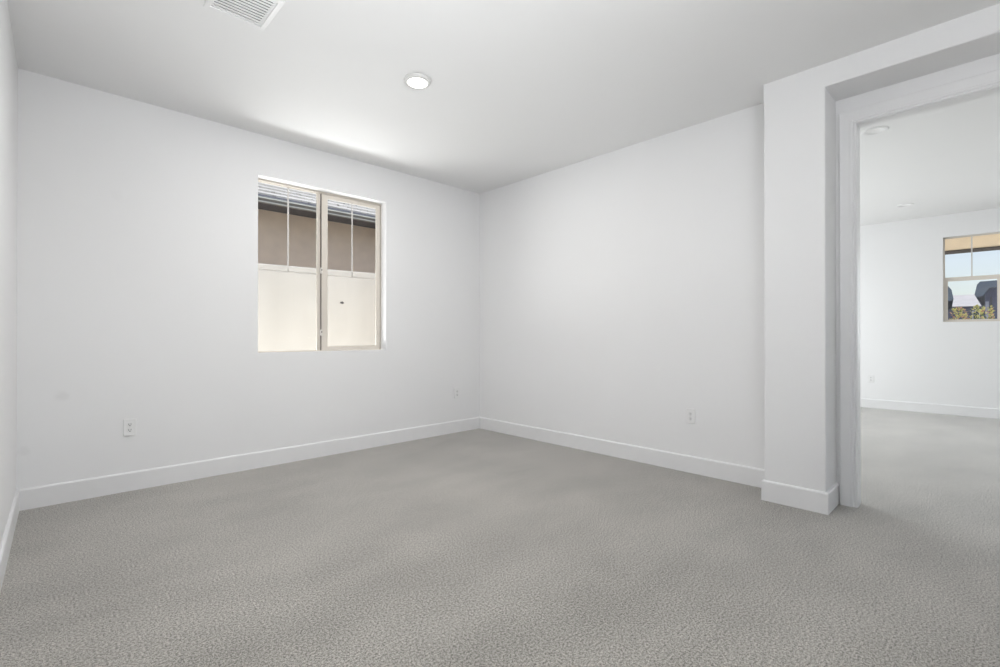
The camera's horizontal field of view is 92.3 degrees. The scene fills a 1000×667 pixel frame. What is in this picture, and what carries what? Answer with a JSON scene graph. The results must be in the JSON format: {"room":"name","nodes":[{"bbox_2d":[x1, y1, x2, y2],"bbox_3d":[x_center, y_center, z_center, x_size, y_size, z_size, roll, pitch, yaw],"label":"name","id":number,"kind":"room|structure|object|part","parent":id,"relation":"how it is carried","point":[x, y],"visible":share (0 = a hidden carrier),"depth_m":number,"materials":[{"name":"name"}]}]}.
{"room":"empty bedroom","nodes":[
{"label":"empty bedroom","id":0,"kind":"room"},
{"bbox_2d":[0,0,17,545],"bbox_3d":[-0.624,-0.283,0.302,0.120,2.740,7.125,0,0,-43],"label":"wall","id":1,"kind":"structure","parent":0,"point":[8,61],"depth_m":2.44,"materials":[{"name":"white paint"}]},
{"bbox_2d":[0,489,18,592],"bbox_3d":[-0.616,1.021,0.388,0.014,0.132,7.002,0,0,-43],"label":"baseboard","id":2,"kind":"structure","parent":1,"relation":"attached to","point":[6,543],"depth_m":2.37,"materials":[{"name":"white wood"}]},
{"bbox_2d":[16,68,479,489],"bbox_3d":[0.224,-0.263,6.154,9.345,2.740,0.140,0,0,-44],"label":"wall","id":3,"kind":"structure","parent":0,"point":[137,221],"depth_m":3.59,"materials":[{"name":"white paint"}]},
{"bbox_2d":[123,418,135,435],"bbox_3d":[-2.582,0.654,3.348,0.072,0.117,0.009,0,0,-44],"label":"wall outlet","id":4,"kind":"object","parent":3,"relation":"attached to","point":[129,425],"visible":1,"depth_m":3.35,"materials":[{"name":"white plastic"}]},
{"bbox_2d":[19,417,479,510],"bbox_3d":[-1.607,1.034,4.281,3.787,0.132,0.014,0,0,-44],"label":"baseboard","id":5,"kind":"structure","parent":3,"relation":"attached to","point":[63,492],"depth_m":3.71,"materials":[{"name":"white wood"}]},
{"bbox_2d":[258,178,380,352],"bbox_3d":[-1.636,-0.571,4.428,1.187,1.464,0.061,0,0,-44],"label":"window","id":6,"kind":"structure","parent":3,"relation":"in","point":[322,198],"depth_m":4.43,"materials":[{"name":"beige plastic"}]},
{"bbox_3d":[-1.863,-0.566,4.233,0.553,1.443,0.016,0,0,-44],"label":"sash frame","id":7,"kind":"part","parent":6,"relation":"part of","materials":[{"name":"beige plastic"}]},
{"bbox_3d":[-1.427,-0.565,4.621,0.598,1.438,0.018,0,0,-44],"label":"sash frame","id":8,"kind":"part","parent":6,"relation":"part of","materials":[{"name":"beige plastic"}]},
{"bbox_2d":[454,388,458,397],"bbox_3d":[-0.481,0.666,5.370,0.072,0.117,0.009,0,0,-44],"label":"wall outlet","id":9,"kind":"object","parent":3,"relation":"attached to","point":[456,390],"visible":1,"depth_m":5.36,"materials":[{"name":"white plastic"}]},
{"bbox_2d":[0,407,999,666],"bbox_3d":[2.936,1.156,3.125,9.630,0.120,8.260,0,0,-44],"label":"floor","id":10,"kind":"structure","parent":0,"point":[479,547],"depth_m":2.24,"materials":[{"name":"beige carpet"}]},
{"bbox_2d":[7,0,999,225],"bbox_3d":[2.936,-1.718,3.135,9.630,0.150,8.260,0,0,-44],"label":"ceiling","id":11,"kind":"structure","parent":0,"point":[518,90],"depth_m":3.02,"materials":[{"name":"paint"}]},
{"bbox_2d":[203,0,284,30],"bbox_3d":[-1.278,-1.703,2.395,0.286,0.127,0.314,0,0,-44],"label":"ceiling vent","id":12,"kind":"object","parent":11,"relation":"in","point":[255,10],"visible":1,"depth_m":2.44,"materials":[{"name":"white metal"}]},
{"bbox_2d":[404,73,430,88],"bbox_3d":[-0.535,-1.630,3.112,0.176,0.028,0.176,0,0,-44],"label":"recessed light","id":13,"kind":"object","parent":11,"relation":"in","point":[413,80],"visible":1,"depth_m":3.08,"materials":[{"name":"white plastic"}]},
{"bbox_2d":[860,126,888,135],"bbox_3d":[3.032,-1.660,3.886,0.186,0.052,0.186,0,0,-44],"label":"recessed light","id":14,"kind":"object","parent":11,"relation":"in","point":[879,129],"visible":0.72,"depth_m":3.91,"materials":[{"name":"white plastic"}]},
{"bbox_2d":[895,203,913,206],"bbox_3d":[5.144,-1.652,6.104,0.186,0.052,0.186,0,0,-44],"label":"recessed light","id":15,"kind":"object","parent":11,"relation":"in","point":[905,204],"visible":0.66,"depth_m":6.12,"materials":[{"name":"white plastic"}]},
{"bbox_2d":[480,53,999,503],"bbox_3d":[2.568,-0.275,2.762,0.090,2.740,8.000,0,0,-44],"label":"wall","id":16,"kind":"structure","parent":0,"point":[622,290],"depth_m":4.11,"materials":[{"name":"white paint"}]},
{"bbox_2d":[479,417,764,487],"bbox_3d":[0.840,1.035,4.479,0.014,0.132,3.121,0,0,-44],"label":"baseboard","id":17,"kind":"structure","parent":16,"relation":"attached to","point":[741,474],"depth_m":4.11,"materials":[{"name":"white wood"}]},
{"bbox_2d":[686,408,694,423],"bbox_3d":[1.506,0.652,3.791,0.009,0.117,0.072,0,0,-44],"label":"wall outlet","id":18,"kind":"object","parent":16,"relation":"attached to","point":[690,413],"visible":1,"depth_m":3.79,"materials":[{"name":"white plastic"}]},
{"bbox_2d":[764,3,999,491],"bbox_3d":[3.179,-0.278,1.868,0.268,2.740,3.865,0,0,-44],"label":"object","id":19,"kind":"structure","parent":16,"relation":"in","point":[800,108],"depth_m":3.00,"materials":[{"name":"white paint"}]},
{"bbox_2d":[761,479,838,514],"bbox_3d":[1.953,1.030,3.127,0.283,0.132,0.372,0,0,-44],"label":"baseboard","id":20,"kind":"structure","parent":19,"relation":"attached to","point":[812,500],"depth_m":3.02,"materials":[{"name":"white wood"}]},
{"bbox_2d":[839,69,999,507],"bbox_3d":[2.886,-0.161,2.431,0.127,2.510,1.918,0,0,-44],"label":"door frame","id":21,"kind":"structure","parent":16,"relation":"in","point":[985,84],"depth_m":3.04,"materials":[{"name":"white wood"}]},
{"bbox_2d":[860,208,999,408],"bbox_3d":[6.411,-0.262,6.376,0.120,2.740,8.120,0,0,-44],"label":"wall","id":22,"kind":"structure","parent":0,"point":[912,355],"depth_m":6.78,"materials":[{"name":"white paint"}]},
{"bbox_2d":[868,375,873,382],"bbox_3d":[5.547,0.676,7.178,0.009,0.117,0.072,0,0,-44],"label":"wall outlet","id":23,"kind":"object","parent":22,"relation":"attached to","point":[870,377],"visible":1,"depth_m":7.17,"materials":[{"name":"white plastic"}]},
{"bbox_2d":[860,398,999,418],"bbox_3d":[6.633,1.041,6.043,0.014,0.132,7.072,0,0,-44],"label":"baseboard","id":24,"kind":"structure","parent":22,"relation":"attached to","point":[994,413],"depth_m":6.67,"materials":[{"name":"white wood"}]},
{"bbox_2d":[943,232,999,321],"bbox_3d":[6.359,-0.742,6.468,0.050,1.164,0.564,0,0,-44],"label":"window","id":25,"kind":"structure","parent":22,"relation":"in","point":[982,277],"depth_m":6.49,"materials":[{"name":"beige plastic"}]},
{"bbox_3d":[6.349,-0.472,6.458,0.020,0.600,0.544,0,0,-44],"label":"sash frame","id":26,"kind":"part","parent":25,"relation":"part of","materials":[{"name":"beige plastic"}]},
{"bbox_3d":[6.366,-1.026,6.476,0.018,0.579,0.544,0,0,-44],"label":"sash frame","id":27,"kind":"part","parent":25,"relation":"part of","materials":[{"name":"beige plastic"}]},
{"label":"outside","id":28,"kind":"structure","parent":0,"visible":0},
{"bbox_3d":[14.451,1.453,33.612,180.000,0.200,140.000,0,0,-44],"label":"ground","id":29,"kind":"structure","parent":28,"visible":0},
{"bbox_2d":[258,263,374,350],"bbox_3d":[-1.337,0.175,6.756,18.000,2.168,0.186,0,0,-44],"label":"wall","id":30,"kind":"structure","parent":29,"relation":"on","point":[286,300],"depth_m":5.71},
{"bbox_2d":[258,182,375,272],"bbox_3d":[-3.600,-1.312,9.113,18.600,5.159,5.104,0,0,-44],"label":"window panes","id":31,"kind":"structure","parent":29,"relation":"on","point":[272,199],"depth_m":7.13,"materials":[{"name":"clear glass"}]},
{"bbox_2d":[948,286,952,309],"bbox_3d":[18.936,-0.396,26.779,9.180,3.450,10.000,0,0,43],"label":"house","id":32,"kind":"structure","parent":29,"relation":"on","point":[950,295],"depth_m":20.10,"materials":[{"name":"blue stone"}]},
{"bbox_2d":[949,306,969,319],"bbox_3d":[10.885,0.315,11.367,0.496,1.921,0.480,0,0,-44],"label":"shrub","id":33,"kind":"object","parent":29,"relation":"on","point":[960,309],"visible":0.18,"depth_m":11.35,"materials":[{"name":"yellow plant"}]},
{"bbox_2d":[948,294,984,319],"bbox_3d":[36.810,-0.852,37.784,9.200,4.440,19.200,0,0,-44],"label":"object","id":34,"kind":"structure","parent":29,"relation":"on","point":[967,301],"depth_m":35.46,"materials":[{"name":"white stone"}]},
{"bbox_2d":[945,234,999,254],"bbox_3d":[7.405,-0.232,6.582,0.360,2.980,9.200,0,0,-44],"label":"beam","id":35,"kind":"structure","parent":29,"relation":"on","point":[991,242],"depth_m":6.95,"materials":[{"name":"beige paint"}]},
{"bbox_2d":[969,304,979,318],"bbox_3d":[11.691,0.272,11.829,0.282,2.010,0.292,0,0,-13],"label":"shrub","id":36,"kind":"object","parent":29,"relation":"on","point":[977,306],"visible":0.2,"depth_m":11.79,"materials":[{"name":"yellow plant"}]},
{"bbox_2d":[975,280,996,318],"bbox_3d":[25.790,-0.451,19.668,10.000,3.510,8.770,0,0,-44],"label":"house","id":37,"kind":"structure","parent":29,"relation":"on","point":[986,291],"depth_m":19.31,"materials":[{"name":"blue paint"}]},
{"bbox_2d":[979,305,994,318],"bbox_3d":[11.189,0.313,11.034,0.433,1.923,0.407,0,0,-44],"label":"shrub","id":38,"kind":"object","parent":29,"relation":"on","point":[982,310],"visible":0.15,"depth_m":11.01,"materials":[{"name":"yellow plant"}]}
]}

